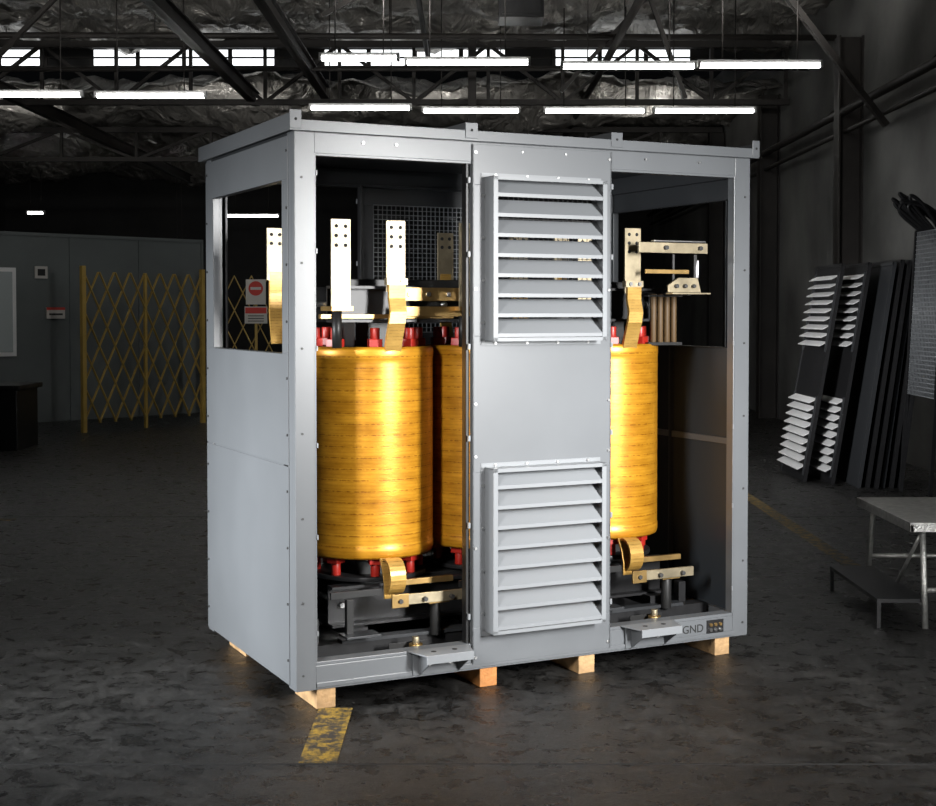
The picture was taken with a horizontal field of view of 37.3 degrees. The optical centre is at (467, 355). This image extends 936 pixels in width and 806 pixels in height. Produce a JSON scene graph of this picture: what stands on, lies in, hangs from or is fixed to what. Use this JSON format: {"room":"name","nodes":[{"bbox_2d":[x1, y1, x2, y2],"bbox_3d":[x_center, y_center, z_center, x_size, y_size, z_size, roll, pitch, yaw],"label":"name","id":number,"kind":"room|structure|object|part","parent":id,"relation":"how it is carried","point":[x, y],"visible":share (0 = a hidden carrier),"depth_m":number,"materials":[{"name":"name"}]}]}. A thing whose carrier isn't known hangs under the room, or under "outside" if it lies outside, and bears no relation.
{"room":"factory workshop","nodes":[
{"label":"factory workshop","id":0,"kind":"room"},
{"bbox_2d":[0,179,4,230],"bbox_3d":[-12.100,-1.952,15.947,0.200,6.200,40.000,0,2,0],"label":"wall","id":1,"kind":"structure","parent":0,"point":[2,186],"depth_m":35.70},
{"bbox_2d":[0,32,783,67],"bbox_3d":[-3.615,-4.686,20.983,16.830,0.690,0.060,0,2,0],"label":"window","id":2,"kind":"structure","parent":1,"relation":"in","point":[74,57],"depth_m":20.99,"materials":[{"name":"glass"}]},
{"bbox_2d":[0,133,572,187],"bbox_3d":[-3.602,-4.472,32.023,16.823,0.588,7.735,0,2,0],"label":"roof truss","id":3,"kind":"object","parent":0,"point":[11,173],"depth_m":31.70,"materials":[{"name":"silver metal"}]},
{"bbox_2d":[26,168,45,213],"bbox_3d":[-9.845,-3.742,31.535,0.411,1.040,0.100,0,2,0],"label":"fluorescent light","id":4,"kind":"object","parent":3,"relation":"hanging from","point":[30,211],"visible":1,"depth_m":31.51,"materials":[{"name":"white plastic"}]},
{"bbox_2d":[228,186,279,216],"bbox_3d":[-5.077,-3.774,32.528,1.296,1.040,0.100,0,2,0],"label":"fluorescent light","id":5,"kind":"object","parent":3,"relation":"hanging from","point":[235,214],"visible":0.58,"depth_m":32.50,"materials":[{"name":"white plastic"}]},
{"bbox_2d":[253,0,328,98],"bbox_3d":[-2.150,-3.722,13.390,0.120,0.200,15.000,0,2,0],"label":"roof beam","id":6,"kind":"structure","parent":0,"point":[271,10],"depth_m":16.82,"materials":[{"name":"grey metal"}]},
{"bbox_2d":[5,172,652,374],"bbox_3d":[-3.600,-2.583,36.037,16.800,6.200,0.200,0,2,0],"label":"wall","id":7,"kind":"structure","parent":0,"point":[104,203],"depth_m":35.90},
{"bbox_2d":[0,71,781,148],"bbox_3d":[-3.602,-4.256,24.529,16.829,0.597,6.736,0,2,0],"label":"roof truss","id":8,"kind":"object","parent":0,"point":[235,119],"depth_m":23.08,"materials":[{"name":"silver metal"}]},
{"bbox_2d":[0,0,832,54],"bbox_3d":[-3.602,-4.428,8.367,16.833,0.616,25.027,0,2,0],"label":"ceiling","id":9,"kind":"structure","parent":0,"point":[209,16],"depth_m":19.69,"materials":[{"name":"silver metal"}]},
{"bbox_2d":[0,0,83,96],"bbox_3d":[-5.386,-3.913,16.917,1.353,1.500,0.100,0,2,0],"label":"fluorescent light","id":10,"kind":"object","parent":9,"relation":"hanging from","point":[3,93],"visible":1,"depth_m":16.91,"materials":[{"name":"white plastic"}]},
{"bbox_2d":[94,0,206,97],"bbox_3d":[-3.898,-3.916,16.996,1.371,1.500,0.100,0,2,0],"label":"fluorescent light","id":11,"kind":"object","parent":9,"relation":"hanging from","point":[97,94],"visible":0.95,"depth_m":16.98,"materials":[{"name":"white plastic"}]},
{"bbox_2d":[319,0,399,61],"bbox_3d":[-1.138,-3.837,14.480,0.843,1.500,0.100,0,2,0],"label":"fluorescent light","id":12,"kind":"object","parent":9,"relation":"hanging from","point":[323,56],"visible":1,"depth_m":14.47,"materials":[{"name":"white plastic"}]},
{"bbox_2d":[309,0,411,109],"bbox_3d":[-1.400,-3.948,18.010,1.335,1.500,0.100,0,2,0],"label":"fluorescent light","id":13,"kind":"object","parent":9,"relation":"hanging from","point":[312,106],"visible":1,"depth_m":18.00,"materials":[{"name":"white plastic"}]},
{"bbox_2d":[0,40,789,105],"bbox_3d":[-3.625,-4.175,20.479,16.750,0.940,0.100,0,2,0],"label":"roof truss","id":14,"kind":"object","parent":9,"relation":"attached to","point":[34,45],"visible":0.89,"depth_m":20.44,"materials":[{"name":"metal"}]},
{"bbox_2d":[141,0,259,101],"bbox_3d":[-3.200,-3.623,13.393,0.120,0.200,15.000,0,2,0],"label":"roof beam","id":15,"kind":"structure","parent":14,"relation":"attached to","point":[167,11],"depth_m":16.49,"materials":[{"name":"metal"}]},
{"bbox_2d":[404,0,530,65],"bbox_3d":[-0.005,-3.844,14.716,1.338,1.500,0.100,0,2,0],"label":"fluorescent light","id":16,"kind":"object","parent":9,"relation":"hanging from","point":[429,60],"visible":1,"depth_m":14.70,"materials":[{"name":"white plastic"}]},
{"bbox_2d":[422,0,519,112],"bbox_3d":[0.040,-3.956,18.282,1.302,1.500,0.100,0,2,0],"label":"fluorescent light","id":17,"kind":"object","parent":9,"relation":"hanging from","point":[441,106],"visible":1,"depth_m":18.27,"materials":[{"name":"white plastic"}]},
{"bbox_2d":[498,0,543,25],"bbox_3d":[0.600,-4.221,15.715,0.500,0.850,0.520,0,2,0],"label":"heater","id":18,"kind":"object","parent":9,"relation":"hanging from","point":[518,12],"visible":1,"depth_m":15.49,"materials":[{"name":"black metal"}]},
{"bbox_2d":[543,7,645,112],"bbox_3d":[1.674,-3.956,18.282,1.355,1.500,0.100,0,2,0],"label":"fluorescent light","id":19,"kind":"object","parent":9,"relation":"hanging from","point":[563,106],"visible":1,"depth_m":18.27,"materials":[{"name":"white plastic"}]},
{"bbox_2d":[560,0,696,69],"bbox_3d":[1.736,-3.852,14.959,1.469,1.500,0.100,0,2,0],"label":"fluorescent light","id":20,"kind":"object","parent":9,"relation":"hanging from","point":[587,64],"visible":1,"depth_m":14.95,"materials":[{"name":"white plastic"}]},
{"bbox_2d":[652,0,755,112],"bbox_3d":[3.122,-3.956,18.282,1.355,1.500,0.100,0,2,0],"label":"fluorescent light","id":21,"kind":"object","parent":9,"relation":"hanging from","point":[753,108],"visible":1,"depth_m":18.27,"materials":[{"name":"white plastic"}]},
{"bbox_2d":[697,0,822,68],"bbox_3d":[3.143,-3.850,14.898,1.344,1.500,0.100,0,2,0],"label":"fluorescent light","id":22,"kind":"object","parent":9,"relation":"hanging from","point":[722,63],"visible":1,"depth_m":14.89,"materials":[{"name":"white plastic"}]},
{"bbox_2d":[0,0,888,126],"bbox_3d":[-0.697,-3.634,17.730,10.641,2.087,5.170,0,2,0],"label":"roof","id":23,"kind":"structure","parent":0,"point":[802,15],"depth_m":16.85,"materials":[{"name":"grey metal"}]},
{"bbox_2d":[0,0,836,135],"bbox_3d":[0.957,-4.337,19.422,17.668,0.850,20.500,2,3,45],"label":"roof truss","id":24,"kind":"object","parent":23,"relation":"hanging from","point":[621,35],"visible":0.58,"depth_m":17.66,"materials":[{"name":"metal"}]},
{"bbox_2d":[0,375,935,805],"bbox_3d":[-3.600,1.195,16.046,16.800,0.103,40.000,0,2,0],"label":"floor","id":25,"kind":"structure","parent":0,"point":[110,653],"depth_m":6.04,"materials":[{"name":"concrete"}]},
{"bbox_2d":[0,382,42,450],"bbox_3d":[-6.125,0.732,16.831,1.650,0.780,0.900,0,2,0],"label":"storage bin","id":26,"kind":"object","parent":25,"relation":"on","point":[18,400],"visible":1,"depth_m":16.52,"materials":[{"name":"black metal"}]},
{"bbox_2d":[0,231,202,421],"bbox_3d":[-7.870,-0.457,22.016,6.010,2.830,4.055,-2,3,-45],"label":"wall","id":27,"kind":"structure","parent":25,"relation":"on","point":[40,272],"depth_m":21.29,"materials":[{"name":"paint"}]},
{"bbox_3d":[-6.367,-1.239,20.651,0.200,0.180,0.035,-2,3,-45],"label":"exit sign plate","id":28,"kind":"part","parent":27,"relation":"part of","materials":[{"name":"grey"}]},
{"bbox_2d":[79,266,205,432],"bbox_3d":[-4.600,-0.111,19.756,0.060,2.280,2.200,1,2,37],"label":"safety gate","id":29,"kind":"object","parent":25,"relation":"on","point":[84,374],"visible":1,"depth_m":19.73,"materials":[{"name":"yellow metal"}]},
{"bbox_2d":[230,642,248,656],"bbox_3d":[-1.085,1.396,6.765,0.084,0.084,0.270,-1,2,-26],"label":"block","id":30,"kind":"object","parent":25,"relation":"on","point":[231,644],"visible":0.2,"depth_m":6.72,"materials":[{"name":"beige wood"}]},
{"bbox_2d":[228,275,272,351],"bbox_3d":[-3.150,-0.150,21.006,1.360,2.280,0.060,0,2,0],"label":"safety gate","id":31,"kind":"object","parent":25,"relation":"on","point":[234,275],"visible":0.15,"depth_m":20.98,"materials":[{"name":"yellow metal"}]},
{"bbox_2d":[245,279,266,349],"bbox_3d":[-3.199,-0.077,20.920,0.340,2.140,0.036,0,2,0],"label":"sign","id":32,"kind":"object","parent":25,"relation":"on","point":[255,288],"visible":0.95,"depth_m":20.89,"materials":[{"name":"grey"}]},
{"bbox_2d":[295,687,334,708],"bbox_3d":[-0.650,1.424,5.889,0.084,0.084,0.270,-1,2,-26],"label":"block","id":33,"kind":"object","parent":25,"relation":"on","point":[321,698],"visible":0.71,"depth_m":5.77,"materials":[{"name":"beige wood"}]},
{"bbox_2d":[454,667,496,686],"bbox_3d":[0.030,1.413,6.227,0.084,0.084,0.270,-1,2,-26],"label":"block","id":34,"kind":"object","parent":25,"relation":"on","point":[483,677],"visible":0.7,"depth_m":6.12,"materials":[{"name":"wood"}]},
{"bbox_2d":[550,654,593,673],"bbox_3d":[0.483,1.406,6.452,0.084,0.084,0.270,-1,2,-26],"label":"block","id":35,"kind":"object","parent":25,"relation":"on","point":[578,664],"visible":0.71,"depth_m":6.34,"materials":[{"name":"beige wood"}]},
{"bbox_2d":[683,637,728,654],"bbox_3d":[1.163,1.395,6.789,0.084,0.084,0.270,-1,2,-26],"label":"block","id":36,"kind":"object","parent":25,"relation":"on","point":[718,646],"visible":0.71,"depth_m":6.68,"materials":[{"name":"beige wood"}]},
{"bbox_2d":[198,109,759,691],"bbox_3d":[0.042,0.162,6.737,2.360,2.383,1.519,-1,2,-26],"label":"enclosure","id":37,"kind":"object","parent":36,"relation":"on","point":[541,431],"visible":0.87,"depth_m":6.17,"materials":[{"name":"grey metal"}]},
{"bbox_3d":[-0.239,0.183,7.304,2.300,2.305,0.081,-1,2,-26],"label":"frame","id":38,"kind":"part","parent":37,"relation":"part of","materials":[{"name":"grey metal"}]},
{"bbox_3d":[-0.243,0.178,7.335,0.707,2.267,0.026,-1,2,-26],"label":"panel","id":39,"kind":"part","parent":37,"relation":"part of","materials":[{"name":"grey metal"}]},
{"bbox_2d":[266,219,709,648],"bbox_3d":[0.129,0.349,6.654,2.023,1.925,0.870,-1,2,-26],"label":"transformer","id":40,"kind":"object","parent":37,"relation":"on","point":[389,403],"visible":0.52,"depth_m":6.32,"materials":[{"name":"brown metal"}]},
{"bbox_3d":[0.035,1.287,6.787,2.260,0.100,1.220,-1,2,-26],"label":"frame","id":41,"kind":"part","parent":37,"relation":"part of","materials":[{"name":"black metal"}]},
{"bbox_3d":[0.330,0.214,6.180,0.707,2.267,0.026,-1,2,-26],"label":"panel","id":42,"kind":"part","parent":37,"relation":"part of","materials":[{"name":"grey metal"}]},
{"bbox_2d":[707,35,864,418],"bbox_3d":[4.650,-1.525,21.463,0.300,5.000,9.240,0,2,0],"label":"columns","id":43,"kind":"structure","parent":25,"relation":"on","point":[848,148],"depth_m":21.39,"materials":[{"name":"grey metal"}]},
{"bbox_2d":[0,127,722,161],"bbox_3d":[-3.625,-3.945,25.889,16.750,0.640,0.100,0,2,0],"label":"roof truss","id":44,"kind":"object","parent":43,"relation":"attached to","point":[51,131],"visible":0.36,"depth_m":25.85,"materials":[{"name":"metal"}]},
{"bbox_2d":[0,80,192,182],"bbox_3d":[-6.600,-3.761,19.391,0.120,0.200,27.000,0,2,0],"label":"roof beam","id":45,"kind":"structure","parent":44,"relation":"attached to","point":[54,114],"depth_m":23.99,"materials":[{"name":"metal"}]},
{"bbox_2d":[777,263,845,481],"bbox_3d":[3.428,0.155,13.912,0.440,2.125,1.000,0,2,0],"label":"louvered panel","id":46,"kind":"object","parent":25,"relation":"on","point":[796,453],"visible":1,"depth_m":13.79,"materials":[{"name":"black metal"}]},
{"bbox_2d":[808,262,871,484],"bbox_3d":[3.637,0.159,13.712,0.420,2.128,1.000,0,2,0],"label":"louvered panel","id":47,"kind":"object","parent":25,"relation":"on","point":[828,437],"visible":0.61,"depth_m":13.51,"materials":[{"name":"black metal"}]},
{"bbox_2d":[836,262,896,487],"bbox_3d":[3.827,0.170,13.462,0.354,2.121,1.000,0,2,0],"label":"metal panel","id":48,"kind":"object","parent":25,"relation":"on","point":[852,456],"visible":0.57,"depth_m":13.28,"materials":[{"name":"grey metal"}]},
{"bbox_2d":[830,497,935,628],"bbox_3d":[2.825,1.134,7.729,1.370,0.553,1.091,0,2,0],"label":"work platform","id":49,"kind":"object","parent":25,"relation":"on","point":[912,514],"visible":1,"depth_m":7.64,"materials":[{"name":"metal"}]},
{"bbox_3d":[2.910,0.883,7.731,1.200,0.050,1.000,0,2,0],"label":"tread plate","id":50,"kind":"part","parent":49,"relation":"part of","materials":[{"name":"metal"}]},
{"bbox_2d":[861,259,904,487],"bbox_3d":[3.897,0.160,13.432,0.345,2.143,1.000,0,2,0],"label":"metal panel","id":51,"kind":"object","parent":25,"relation":"on","point":[871,448],"visible":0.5,"depth_m":12.96,"materials":[{"name":"black metal"}]},
{"bbox_2d":[870,261,911,488],"bbox_3d":[3.965,0.170,13.402,0.329,2.124,1.000,0,2,0],"label":"metal panel","id":52,"kind":"object","parent":25,"relation":"on","point":[882,433],"visible":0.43,"depth_m":12.93,"materials":[{"name":"black metal"}]},
{"bbox_2d":[879,259,912,487],"bbox_3d":[4.035,0.158,13.462,0.319,2.146,1.000,0,2,0],"label":"metal panel","id":53,"kind":"object","parent":25,"relation":"on","point":[907,309],"visible":0.23,"depth_m":12.97,"materials":[{"name":"grey metal"}]},
{"bbox_2d":[885,261,923,487],"bbox_3d":[4.102,0.168,13.432,0.304,2.127,1.000,0,2,0],"label":"metal panel","id":54,"kind":"object","parent":25,"relation":"on","point":[898,421],"visible":0.23,"depth_m":13.00,"materials":[{"name":"black metal"}]},
{"bbox_2d":[894,259,931,487],"bbox_3d":[4.172,0.158,13.402,0.293,2.149,1.000,0,2,0],"label":"metal panel","id":55,"kind":"object","parent":25,"relation":"on","point":[911,397],"visible":0.09,"depth_m":12.92,"materials":[{"name":"black metal"}]},
{"bbox_2d":[899,229,935,496],"bbox_3d":[4.060,0.063,12.358,0.150,2.398,0.830,0,2,0],"label":"mesh panel","id":56,"kind":"object","parent":25,"relation":"on","point":[914,281],"visible":0.99,"depth_m":12.43,"materials":[{"name":"grey paint"}]},
{"bbox_2d":[653,0,935,472],"bbox_3d":[4.900,-1.952,15.947,0.200,6.200,40.000,0,2,0],"label":"wall","id":57,"kind":"structure","parent":0,"point":[900,35],"depth_m":18.60,"materials":[{"name":"metal"}]},
{"bbox_2d":[647,54,935,225],"bbox_3d":[4.651,-3.027,19.415,0.298,0.491,31.000,0,2,0],"label":"pipes","id":58,"kind":"object","parent":57,"relation":"attached to","point":[927,66],"visible":0.6,"depth_m":16.43,"materials":[{"name":"metal"}]},
{"bbox_2d":[891,192,935,245],"bbox_3d":[4.458,-1.079,12.913,1.077,0.870,0.431,-1,2,-34],"label":"bundle","id":59,"kind":"object","parent":57,"relation":"attached to","point":[915,212],"visible":0.96,"depth_m":12.79,"materials":[{"name":"black metal"}]}
]}

